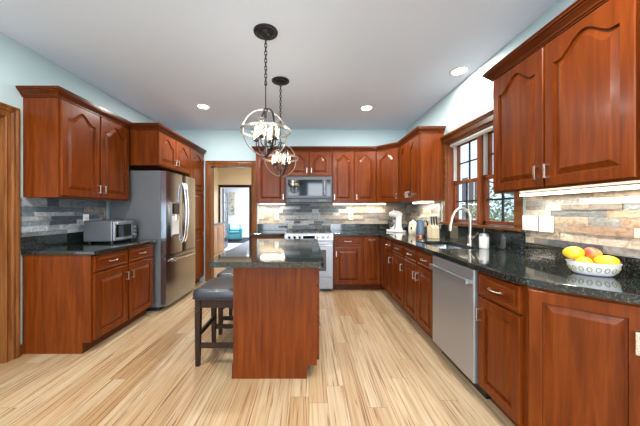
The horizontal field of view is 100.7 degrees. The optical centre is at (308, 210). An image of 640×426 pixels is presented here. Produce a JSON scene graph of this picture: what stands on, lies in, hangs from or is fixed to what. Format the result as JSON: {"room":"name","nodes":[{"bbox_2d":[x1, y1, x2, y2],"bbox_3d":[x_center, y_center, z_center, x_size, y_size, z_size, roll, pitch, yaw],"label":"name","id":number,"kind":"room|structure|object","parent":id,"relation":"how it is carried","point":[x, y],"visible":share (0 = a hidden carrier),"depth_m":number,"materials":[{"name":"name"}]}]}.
{"room":"kitchen","nodes":[
{"label":"kitchen","id":0,"kind":"room"},
{"bbox_2d":[0,32,156,343],"bbox_3d":[-2.610,-0.105,0.650,0.140,2.740,8.300,0,0,0],"label":"wall","id":1,"kind":"structure","parent":0,"point":[20,65],"depth_m":2.42,"materials":[{"name":"teal paint"}]},
{"bbox_2d":[0,116,2,362],"bbox_3d":[-2.610,0.230,1.708,0.140,2.070,1.015,0,0,0],"label":"trim","id":2,"kind":"structure","parent":1,"relation":"attached to","point":[1,117],"depth_m":2.20,"materials":[{"name":"brown wood"}]},
{"bbox_2d":[0,102,19,362],"bbox_3d":[-2.522,0.190,1.710,0.035,2.150,1.180,0,0,0],"label":"trim","id":3,"kind":"structure","parent":1,"relation":"attached to","point":[11,115],"depth_m":2.24,"materials":[{"name":"brown wood"}]},
{"bbox_2d":[20,344,23,354],"bbox_3d":[-2.533,1.220,2.325,0.014,0.090,0.040,0,0,0],"label":"baseboard","id":4,"kind":"structure","parent":1,"relation":"attached to","point":[21,345],"depth_m":2.33,"materials":[{"name":"brown wood"}]},
{"bbox_2d":[20,198,106,236],"bbox_3d":[-2.530,0.055,2.815,0.018,0.347,0.969,0,0,0],"label":"backsplash","id":5,"kind":"structure","parent":1,"relation":"attached to","point":[62,211],"depth_m":2.64,"materials":[{"name":"stone"}]},
{"bbox_2d":[83,214,88,220],"bbox_3d":[-2.514,0.095,2.990,0.010,0.118,0.075,0,0,0],"label":"wall outlet","id":6,"kind":"object","parent":5,"relation":"attached to","point":[85,216],"visible":0.57,"depth_m":2.98,"materials":[{"name":"white plastic"}]},
{"bbox_2d":[15,86,131,200],"bbox_3d":[-2.350,-0.604,2.776,0.373,0.961,0.973,0,0,0],"label":"upper cabinet","id":7,"kind":"object","parent":1,"relation":"attached to","point":[75,148],"visible":1,"depth_m":2.46,"materials":[{"name":"brown wood"}]},
{"bbox_2d":[129,123,192,174],"bbox_3d":[-2.188,-0.829,3.724,0.697,0.511,0.949,0,0,0],"label":"upper cabinet","id":8,"kind":"object","parent":1,"relation":"attached to","point":[152,146],"visible":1,"depth_m":3.35,"materials":[{"name":"brown wood"}]},
{"bbox_2d":[214,168,218,221],"bbox_3d":[-2.950,-0.105,6.720,0.100,2.740,3.560,0,0,0],"label":"wall","id":9,"kind":"structure","parent":0,"point":[216,170],"depth_m":8.31,"materials":[{"name":"beige paint"}]},
{"bbox_2d":[219,168,250,221],"bbox_3d":[-2.200,-0.105,8.560,6.800,2.740,0.120,0,0,0],"label":"wall","id":10,"kind":"structure","parent":0,"point":[227,176],"depth_m":8.50,"materials":[{"name":"beige paint"}]},
{"bbox_2d":[222,189,227,248],"bbox_3d":[-2.857,0.260,9.047,0.041,1.990,0.780,0,0,-7],"label":"door","id":11,"kind":"structure","parent":10,"relation":"in","point":[224,191],"depth_m":9.04,"materials":[{"name":"white"}]},
{"bbox_2d":[218,185,250,239],"bbox_3d":[-2.380,0.215,8.486,1.080,2.100,0.027,0,0,0],"label":"trim","id":12,"kind":"structure","parent":10,"relation":"attached to","point":[219,186],"depth_m":8.48,"materials":[{"name":"brown wood"}]},
{"bbox_2d":[222,188,248,236],"bbox_3d":[-2.250,-0.105,10.860,6.900,2.740,4.480,0,0,0],"label":"wall","id":13,"kind":"structure","parent":0,"point":[241,215],"depth_m":13.00,"materials":[{"name":"white paint"}]},
{"bbox_2d":[229,192,234,214],"bbox_3d":[-3.780,-0.355,12.973,0.300,1.120,0.024,0,0,0],"label":"wall art","id":14,"kind":"object","parent":13,"relation":"attached to","point":[231,194],"visible":1,"depth_m":12.96,"materials":[{"name":"beige"}]},
{"bbox_2d":[0,237,514,425],"bbox_3d":[-1.500,1.284,4.750,9.000,0.062,16.900,0,0,0],"label":"floor","id":15,"kind":"structure","parent":0,"point":[376,366],"depth_m":1.95,"materials":[{"name":"brown wood"}]},
{"bbox_2d":[22,249,129,353],"bbox_3d":[-2.205,0.828,2.575,0.664,0.875,0.461,0,0,0],"label":"base cabinet","id":16,"kind":"object","parent":15,"relation":"on","point":[71,304],"visible":0.99,"depth_m":2.35,"materials":[{"name":"brown wood"}]},
{"bbox_2d":[120,243,152,329],"bbox_3d":[-2.205,0.828,3.035,0.664,0.875,0.455,0,0,0],"label":"base cabinet","id":17,"kind":"object","parent":15,"relation":"on","point":[140,259],"visible":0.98,"depth_m":3.00,"materials":[{"name":"brown wood"}]},
{"bbox_2d":[20,232,156,254],"bbox_3d":[-2.212,0.310,2.815,0.653,0.158,0.970,0,0,0],"label":"countertop","id":18,"kind":"structure","parent":17,"relation":"on","point":[73,243],"depth_m":2.55,"materials":[{"name":"black stone"}]},
{"bbox_2d":[83,220,136,242],"bbox_3d":[-2.252,0.228,3.049,0.360,0.245,0.402,0,0,0],"label":"toaster oven","id":19,"kind":"object","parent":18,"relation":"on","point":[110,231],"visible":0.98,"depth_m":2.85,"materials":[{"name":"silver metal"}]},
{"bbox_2d":[111,171,195,310],"bbox_3d":[-2.108,0.378,3.768,0.784,1.775,0.865,0,0,0],"label":"refrigerator","id":20,"kind":"object","parent":15,"relation":"on","point":[162,203],"visible":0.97,"depth_m":3.34,"materials":[{"name":"grey metal"}]},
{"bbox_2d":[182,143,205,283],"bbox_3d":[-2.188,0.090,4.480,0.697,2.349,0.560,0,0,0],"label":"pantry cabinet","id":21,"kind":"object","parent":15,"relation":"on","point":[197,153],"visible":0.28,"depth_m":4.51,"materials":[{"name":"brown wood"}]},
{"bbox_2d":[192,277,232,366],"bbox_3d":[-0.732,0.950,2.350,0.454,0.631,0.468,0,0,0],"label":"counter stool","id":22,"kind":"object","parent":15,"relation":"on","point":[217,292],"visible":0.55,"depth_m":2.16,"materials":[{"name":"brown wood"}]},
{"bbox_2d":[214,222,224,255],"bbox_3d":[-2.737,0.805,6.950,0.262,0.920,2.740,0,0,0],"label":"base cabinet","id":23,"kind":"object","parent":15,"relation":"on","point":[218,226],"visible":0.23,"depth_m":7.79,"materials":[{"name":"beige wood"}]},
{"bbox_2d":[217,268,232,334],"bbox_3d":[-0.732,0.950,2.900,0.454,0.631,0.468,0,0,0],"label":"counter stool","id":24,"kind":"object","parent":15,"relation":"on","point":[228,272],"visible":0.12,"depth_m":2.71,"materials":[{"name":"brown wood"}]},
{"bbox_2d":[228,224,241,239],"bbox_3d":[-3.156,0.901,11.225,0.655,0.704,0.595,0,0,-14],"label":"armchair","id":25,"kind":"object","parent":15,"relation":"on","point":[232,234],"visible":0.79,"depth_m":10.98,"materials":[{"name":"teal fabric"}]},
{"bbox_2d":[229,231,239,233],"bbox_3d":[-3.137,0.887,11.151,0.421,0.095,0.442,0,0,-14],"label":"seat cushion","id":26,"kind":"object","parent":25,"relation":"on","point":[230,232],"depth_m":10.95,"materials":[{"name":"teal fabric"}]},
{"bbox_2d":[230,222,239,229],"bbox_3d":[-3.141,0.646,11.205,0.400,0.329,0.177,0,0,-14],"label":"throw pillow","id":27,"kind":"object","parent":25,"relation":"on","point":[233,225],"visible":1,"depth_m":11.16,"materials":[{"name":"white fabric"}]},
{"bbox_2d":[252,235,284,238],"bbox_3d":[-0.645,0.828,4.465,0.518,0.875,0.664,0,0,0],"label":"base cabinet","id":28,"kind":"object","parent":15,"relation":"on","point":[253,237],"visible":0.02,"depth_m":4.17,"materials":[{"name":"brown wood"}]},
{"bbox_2d":[250,224,287,235],"bbox_3d":[-0.658,0.310,4.471,0.544,0.158,0.653,0,0,0],"label":"countertop","id":29,"kind":"structure","parent":28,"relation":"on","point":[263,229],"depth_m":4.77,"materials":[{"name":"black stone"}]},
{"bbox_2d":[232,268,321,378],"bbox_3d":[-0.233,0.828,2.607,0.697,0.875,1.227,0,0,0],"label":"kitchen island","id":30,"kind":"object","parent":15,"relation":"on","point":[276,322],"visible":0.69,"depth_m":2.00,"materials":[{"name":"brown wood"}]},
{"bbox_2d":[208,239,323,267],"bbox_3d":[-0.307,0.370,2.580,0.825,0.038,1.520,0,0,0],"label":"island countertop","id":31,"kind":"structure","parent":30,"relation":"on","point":[253,253],"depth_m":2.09,"materials":[{"name":"black stone"}]},
{"bbox_2d":[285,229,332,290],"bbox_3d":[0.000,0.791,4.425,0.756,0.947,0.710,0,0,0],"label":"gas range","id":32,"kind":"object","parent":15,"relation":"on","point":[324,236],"visible":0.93,"depth_m":4.12,"materials":[{"name":"silver metal"}]},
{"bbox_2d":[285,230,332,233],"bbox_3d":[0.000,0.353,4.455,0.756,0.013,0.650,0,0,0],"label":"cooktop","id":33,"kind":"object","parent":32,"relation":"in","point":[289,231],"depth_m":4.18,"materials":[{"name":"silver metal"}]},
{"bbox_2d":[333,236,361,289],"bbox_3d":[0.613,0.828,4.465,0.453,0.875,0.664,0,0,0],"label":"base cabinet","id":34,"kind":"object","parent":15,"relation":"on","point":[347,250],"visible":0.98,"depth_m":4.17,"materials":[{"name":"brown wood"}]},
{"bbox_2d":[330,224,639,303],"bbox_3d":[1.067,0.280,2.579,1.362,0.219,4.438,0,0,0],"label":"countertop","id":35,"kind":"structure","parent":34,"relation":"on","point":[514,259],"depth_m":1.86,"materials":[{"name":"black stone"}]},
{"bbox_2d":[386,209,405,232],"bbox_3d":[1.453,0.157,4.436,0.187,0.385,0.324,0,0,-24],"label":"stand mixer","id":36,"kind":"object","parent":35,"relation":"on","point":[394,225],"visible":1,"depth_m":4.37,"materials":[{"name":"white plastic"}]},
{"bbox_2d":[387,220,395,228],"bbox_3d":[1.427,0.226,4.494,0.187,0.142,0.187,0,0,-24],"label":"mixing bowl","id":37,"kind":"object","parent":36,"relation":"on","point":[392,223],"depth_m":4.43,"materials":[{"name":"silver metal"}]},
{"bbox_2d":[408,220,415,234],"bbox_3d":[1.560,0.239,3.980,0.132,0.220,0.132,0,0,0],"label":"ceramic crock","id":38,"kind":"object","parent":35,"relation":"on","point":[412,224],"visible":0.91,"depth_m":3.93,"materials":[{"name":"beige ceramic"}]},
{"bbox_2d":[415,218,427,236],"bbox_3d":[1.532,0.222,3.612,0.156,0.256,0.128,0,0,33],"label":"electric kettle","id":39,"kind":"object","parent":35,"relation":"on","point":[420,227],"visible":0.99,"depth_m":3.58,"materials":[{"name":"blue metal"}]},
{"bbox_2d":[427,216,438,238],"bbox_3d":[1.598,0.210,3.411,0.096,0.280,0.122,0,0,-9],"label":"knife block","id":40,"kind":"object","parent":35,"relation":"on","point":[432,229],"visible":1,"depth_m":3.38,"materials":[{"name":"beige wood"}]},
{"bbox_2d":[427,244,462,248],"bbox_3d":[1.417,0.478,2.760,0.397,0.174,0.672,0,0,0],"label":"sink","id":41,"kind":"object","parent":35,"relation":"in","point":[442,246],"visible":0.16,"depth_m":3.08,"materials":[{"name":"silver metal"}]},
{"bbox_2d":[448,207,478,244],"bbox_3d":[1.584,0.155,2.720,0.270,0.390,0.139,0,0,34],"label":"kitchen faucet","id":42,"kind":"object","parent":35,"relation":"on","point":[471,237],"visible":1,"depth_m":2.71,"materials":[{"name":"silver metal"}]},
{"bbox_2d":[467,234,472,244],"bbox_3d":[1.655,0.294,2.720,0.060,0.110,0.060,0,0,0],"label":"faucet","id":43,"kind":"object","parent":42,"relation":"on","point":[470,237],"depth_m":2.70,"materials":[{"name":"silver metal"}]},
{"bbox_2d":[479,233,488,248],"bbox_3d":[1.645,0.281,2.490,0.082,0.138,0.082,0,0,0],"label":"canister","id":44,"kind":"object","parent":35,"relation":"on","point":[483,237],"visible":1,"depth_m":2.46,"materials":[{"name":"white ceramic"}]},
{"bbox_2d":[565,259,622,276],"bbox_3d":[1.565,0.315,1.462,0.218,0.070,0.135,0,0,42],"label":"fruit bowl","id":45,"kind":"object","parent":35,"relation":"on","point":[604,270],"visible":0.98,"depth_m":1.42,"materials":[{"name":"white ceramic"}]},
{"bbox_2d":[562,246,585,258],"bbox_3d":[1.528,0.241,1.527,0.100,0.074,0.074,0,0,45],"label":"mango","id":46,"kind":"object","parent":45,"relation":"in","point":[572,252],"visible":0.94,"depth_m":1.51,"materials":[{"name":"yellow plant"}]},
{"bbox_2d":[575,257,593,262],"bbox_3d":[1.526,0.282,1.468,0.077,0.058,0.058,0,0,28],"label":"mango","id":47,"kind":"object","parent":45,"relation":"in","point":[579,259],"visible":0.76,"depth_m":1.45,"materials":[{"name":"yellow plant"}]},
{"bbox_2d":[584,247,602,258],"bbox_3d":[1.598,0.237,1.492,0.076,0.066,0.075,0,0,0],"label":"apple","id":48,"kind":"object","parent":45,"relation":"in","point":[591,252],"visible":0.86,"depth_m":1.47,"materials":[{"name":"red plant"}]},
{"bbox_2d":[593,255,622,264],"bbox_3d":[1.602,0.271,1.423,0.068,0.065,0.106,0,0,-39],"label":"mango","id":49,"kind":"object","parent":45,"relation":"in","point":[603,259],"visible":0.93,"depth_m":1.41,"materials":[{"name":"yellow plant"}]},
{"bbox_2d":[361,236,391,296],"bbox_3d":[1.295,0.828,4.344,0.906,0.875,0.908,0,0,0],"label":"base cabinet","id":50,"kind":"object","parent":15,"relation":"on","point":[374,249],"visible":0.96,"depth_m":4.17,"materials":[{"name":"brown wood"}]},
{"bbox_2d":[386,239,398,303],"bbox_3d":[1.415,0.828,3.738,0.664,0.875,0.298,0,0,0],"label":"base cabinet","id":51,"kind":"object","parent":15,"relation":"on","point":[389,252],"visible":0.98,"depth_m":3.69,"materials":[{"name":"brown wood"}]},
{"bbox_2d":[392,241,411,317],"bbox_3d":[1.415,0.828,3.360,0.664,0.875,0.453,0,0,0],"label":"base cabinet","id":52,"kind":"object","parent":15,"relation":"on","point":[398,258],"visible":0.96,"depth_m":3.32,"materials":[{"name":"brown wood"}]},
{"bbox_2d":[404,244,446,338],"bbox_3d":[1.415,0.828,2.757,0.664,0.875,0.746,0,0,0],"label":"base cabinet","id":53,"kind":"object","parent":15,"relation":"on","point":[418,276],"visible":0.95,"depth_m":2.69,"materials":[{"name":"brown wood"}]},
{"bbox_2d":[429,255,490,398],"bbox_3d":[1.387,0.829,2.076,0.645,0.872,0.602,0,0,0],"label":"dishwasher","id":54,"kind":"object","parent":15,"relation":"on","point":[455,286],"visible":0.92,"depth_m":1.97,"materials":[{"name":"silver metal"}]},
{"bbox_2d":[475,272,526,425],"bbox_3d":[1.415,0.828,1.577,0.664,0.875,0.379,0,0,0],"label":"base cabinet","id":55,"kind":"object","parent":15,"relation":"on","point":[502,304],"visible":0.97,"depth_m":1.53,"materials":[{"name":"brown wood"}]},
{"bbox_2d":[527,286,639,425],"bbox_3d":[1.429,0.828,1.231,0.593,0.875,0.310,0,0,0],"label":"base cabinet","id":56,"kind":"object","parent":15,"relation":"on","point":[583,352],"visible":1,"depth_m":1.23,"materials":[{"name":"brown wood"}]},
{"bbox_2d":[0,0,558,129],"bbox_3d":[-0.395,-1.525,0.650,4.570,0.100,8.580,0,0,0],"label":"ceiling","id":57,"kind":"structure","parent":0,"point":[161,59],"depth_m":2.47,"materials":[{"name":"white paint"}]},
{"bbox_2d":[196,104,210,108],"bbox_3d":[-1.490,-1.472,3.740,0.190,0.007,0.190,0,0,0],"label":"recessed light","id":58,"kind":"object","parent":57,"relation":"in","point":[201,106],"visible":1,"depth_m":3.73,"materials":[{"name":"white plastic"}]},
{"bbox_2d":[240,23,290,156],"bbox_3d":[-0.356,-0.957,2.180,0.410,1.034,0.410,0,0,-29],"label":"pendant light","id":59,"kind":"object","parent":57,"relation":"hanging from","point":[263,31],"visible":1,"depth_m":2.17,"materials":[{"name":"brown metal"}]},
{"bbox_2d":[262,76,298,176],"bbox_3d":[-0.322,-0.927,3.000,0.410,1.094,0.410,0,0,-26],"label":"pendant light","id":60,"kind":"object","parent":57,"relation":"hanging from","point":[281,81],"visible":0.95,"depth_m":2.99,"materials":[{"name":"brown metal"}]},
{"bbox_2d":[360,105,372,110],"bbox_3d":[0.823,-1.472,3.790,0.190,0.007,0.190,0,0,0],"label":"recessed light","id":61,"kind":"object","parent":57,"relation":"in","point":[366,107],"visible":1,"depth_m":3.77,"materials":[{"name":"white plastic"}]},
{"bbox_2d":[449,66,469,75],"bbox_3d":[1.585,-1.472,2.790,0.190,0.007,0.190,0,0,0],"label":"recessed light","id":62,"kind":"object","parent":57,"relation":"in","point":[461,70],"visible":1,"depth_m":2.78,"materials":[{"name":"white plastic"}]},
{"bbox_2d":[172,130,405,280],"bbox_3d":[-0.465,-0.105,4.870,4.430,2.740,0.140,0,0,0],"label":"wall","id":63,"kind":"structure","parent":0,"point":[219,145],"depth_m":4.80,"materials":[{"name":"teal paint"}]},
{"bbox_2d":[205,161,256,280],"bbox_3d":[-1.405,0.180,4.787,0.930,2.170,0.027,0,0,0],"label":"trim","id":64,"kind":"structure","parent":63,"relation":"attached to","point":[208,164],"depth_m":4.78,"materials":[{"name":"brown wood"}]},
{"bbox_2d":[251,146,287,203],"bbox_3d":[-0.673,-0.610,4.615,0.585,0.949,0.363,0,0,0],"label":"upper cabinet","id":65,"kind":"object","parent":63,"relation":"attached to","point":[270,188],"visible":0.73,"depth_m":4.47,"materials":[{"name":"brown wood"}]},
{"bbox_2d":[260,203,284,204],"bbox_3d":[-0.640,-0.122,4.645,0.440,0.023,0.050,0,0,0],"label":"light","id":66,"kind":"object","parent":65,"relation":"attached to","point":[260,203],"visible":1,"depth_m":4.62,"materials":[{"name":"white plastic"}]},
{"bbox_2d":[288,224,329,229],"bbox_3d":[0.000,0.297,4.790,0.763,0.134,0.017,0,0,0],"label":"backsplash","id":67,"kind":"structure","parent":63,"relation":"attached to","point":[290,226],"depth_m":4.79,"materials":[{"name":"stone"}]},
{"bbox_2d":[286,146,331,175],"bbox_3d":[0.001,-0.831,4.615,0.762,0.507,0.363,0,0,0],"label":"upper cabinet","id":68,"kind":"object","parent":63,"relation":"attached to","point":[313,160],"visible":0.92,"depth_m":4.47,"materials":[{"name":"brown wood"}]},
{"bbox_2d":[286,176,331,202],"bbox_3d":[0.000,-0.355,4.555,0.756,0.430,0.470,0,0,0],"label":"microwave oven","id":69,"kind":"object","parent":68,"relation":"attached to","point":[299,189],"visible":1,"depth_m":4.37,"materials":[{"name":"grey metal"}]},
{"bbox_2d":[259,204,404,223],"bbox_3d":[0.419,0.050,4.790,2.648,0.357,0.018,0,0,0],"label":"backsplash","id":70,"kind":"structure","parent":63,"relation":"attached to","point":[264,218],"depth_m":4.79,"materials":[{"name":"stone"}]},
{"bbox_2d":[330,146,375,203],"bbox_3d":[0.761,-0.610,4.615,0.756,0.949,0.363,0,0,0],"label":"upper cabinet","id":71,"kind":"object","parent":63,"relation":"attached to","point":[353,168],"visible":1,"depth_m":4.47,"materials":[{"name":"brown wood"}]},
{"bbox_2d":[333,203,385,204],"bbox_3d":[0.880,-0.122,4.645,0.920,0.023,0.050,0,0,0],"label":"light","id":72,"kind":"object","parent":71,"relation":"attached to","point":[333,203],"visible":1,"depth_m":4.62,"materials":[{"name":"white plastic"}]},
{"bbox_2d":[333,204,385,204],"bbox_3d":[0.880,-0.119,4.645,0.912,0.016,0.050,0,0,0],"label":"diffuser","id":73,"kind":"object","parent":72,"relation":"attached to","point":[333,204],"depth_m":4.62,"materials":[{"name":"beige"}]},
{"bbox_2d":[376,142,412,203],"bbox_3d":[1.433,-0.610,4.479,0.636,0.949,0.630,0,0,1],"label":"upper cabinet","id":74,"kind":"object","parent":63,"relation":"attached to","point":[387,155],"visible":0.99,"depth_m":4.33,"materials":[{"name":"brown wood"}]},
{"bbox_2d":[406,0,639,258],"bbox_3d":[1.820,-0.105,0.720,0.140,2.740,8.440,0,0,0],"label":"wall","id":75,"kind":"structure","parent":0,"point":[473,97],"depth_m":2.80,"materials":[{"name":"teal paint"}]},
{"bbox_2d":[397,126,445,201],"bbox_3d":[1.565,-0.610,3.782,0.363,0.949,0.816,0,0,0],"label":"upper cabinet","id":76,"kind":"object","parent":75,"relation":"attached to","point":[421,149],"visible":0.99,"depth_m":3.44,"materials":[{"name":"brown wood"}]},
{"bbox_2d":[413,201,433,203],"bbox_3d":[1.625,-0.122,3.800,0.050,0.023,0.600,0,0,0],"label":"light","id":77,"kind":"object","parent":76,"relation":"attached to","point":[423,201],"visible":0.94,"depth_m":3.68,"materials":[{"name":"white plastic"}]},
{"bbox_2d":[405,201,440,227],"bbox_3d":[1.740,0.049,4.144,0.018,0.359,1.267,0,0,0],"label":"backsplash","id":78,"kind":"structure","parent":75,"relation":"attached to","point":[425,210],"depth_m":3.99,"materials":[{"name":"tile"}]},
{"bbox_2d":[440,108,524,231],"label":"window","id":79,"kind":"structure","parent":75,"relation":"in","point":[452,163],"depth_m":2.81,"materials":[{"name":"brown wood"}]},
{"bbox_2d":[462,177,467,218],"bbox_3d":[6.964,-0.535,11.850,0.048,1.900,0.400,0,0,0],"label":"shutter","id":80,"kind":"object","parent":79,"relation":"hanging from","point":[463,178],"depth_m":11.90,"materials":[{"name":"blue paint"}]},
{"bbox_2d":[450,125,492,147],"bbox_3d":[1.792,-0.812,2.803,0.040,0.042,1.070,0,0,0],"label":"roller blind","id":81,"kind":"object","parent":79,"relation":"attached to","point":[490,128],"visible":0.51,"depth_m":2.87,"materials":[{"name":"white fabric"}]},
{"bbox_2d":[481,0,639,193],"bbox_3d":[1.562,-0.610,1.631,0.371,0.949,0.979,0,0,0],"label":"upper cabinet","id":82,"kind":"object","parent":75,"relation":"attached to","point":[566,100],"visible":1,"depth_m":1.43,"materials":[{"name":"brown wood"}]},
{"bbox_2d":[519,189,581,195],"bbox_3d":[1.625,-0.122,1.810,0.050,0.023,0.420,0,0,0],"label":"light","id":83,"kind":"object","parent":82,"relation":"attached to","point":[567,191],"visible":0.98,"depth_m":1.75,"materials":[{"name":"white plastic"}]},
{"bbox_2d":[581,183,639,191],"bbox_3d":[1.625,-0.122,1.350,0.050,0.023,0.420,0,0,0],"label":"light","id":84,"kind":"object","parent":82,"relation":"attached to","point":[627,186],"visible":1,"depth_m":1.40,"materials":[{"name":"white plastic"}]},
{"bbox_2d":[525,189,639,257],"bbox_3d":[1.740,0.059,1.242,0.018,0.379,1.764,0,0,0],"label":"backsplash","id":85,"kind":"structure","parent":75,"relation":"attached to","point":[612,217],"depth_m":1.62,"materials":[{"name":"tile"}]},
{"bbox_2d":[522,215,537,230],"bbox_3d":[1.723,0.093,2.070,0.009,0.118,0.142,0,0,0],"label":"light switch","id":86,"kind":"object","parent":85,"relation":"attached to","point":[529,222],"visible":1,"depth_m":2.06,"materials":[{"name":"white plastic"}]},
{"bbox_2d":[527,219,530,226],"bbox_3d":[1.720,0.093,2.070,0.003,0.066,0.032,0,0,0],"label":"rocker switch","id":87,"kind":"object","parent":86,"relation":"attached to","point":[528,220],"depth_m":2.07,"materials":[{"name":"white plastic"}]},
{"bbox_2d":[532,219,535,227],"bbox_3d":[1.720,0.093,2.023,0.003,0.066,0.032,0,0,0],"label":"rocker switch","id":88,"kind":"object","parent":86,"relation":"attached to","point":[533,220],"depth_m":2.02,"materials":[{"name":"white plastic"}]},
{"bbox_2d":[539,216,553,232],"bbox_3d":[1.723,0.095,1.928,0.010,0.118,0.114,0,0,0],"label":"wall outlet","id":89,"kind":"object","parent":85,"relation":"attached to","point":[546,223],"visible":1,"depth_m":1.92,"materials":[{"name":"white plastic"}]},
{"bbox_2d":[540,219,543,227],"bbox_3d":[1.720,0.095,1.956,0.003,0.066,0.032,0,0,0],"label":"rocker switch","id":90,"kind":"object","parent":89,"relation":"attached to","point":[541,220],"depth_m":1.95,"materials":[{"name":"white plastic"}]},
{"bbox_2d":[547,219,550,228],"bbox_3d":[1.720,0.095,1.899,0.002,0.068,0.034,0,0,0],"label":"socket","id":91,"kind":"object","parent":89,"relation":"attached to","point":[548,220],"depth_m":1.90,"materials":[{"name":"white plastic"}]},
{"label":"outside","id":92,"kind":"structure","parent":0,"visible":0},
{"bbox_3d":[15.975,2.365,15.000,28.050,0.200,50.000,0,0,0],"label":"lawn","id":93,"kind":"structure","parent":92,"visible":0},
{"bbox_2d":[464,200,511,220],"bbox_3d":[6.189,0.894,9.206,1.676,2.750,1.601,0,0,0],"label":"tree","id":94,"kind":"object","parent":93,"relation":"on","point":[499,211],"visible":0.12,"depth_m":9.04,"materials":[{"name":"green plant"}]},
{"bbox_2d":[470,181,513,221],"bbox_3d":[5.269,0.483,6.603,2.338,3.572,2.259,0,0,0],"label":"tree","id":95,"kind":"object","parent":93,"relation":"on","point":[493,195],"visible":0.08,"depth_m":6.79,"materials":[{"name":"green plant"}]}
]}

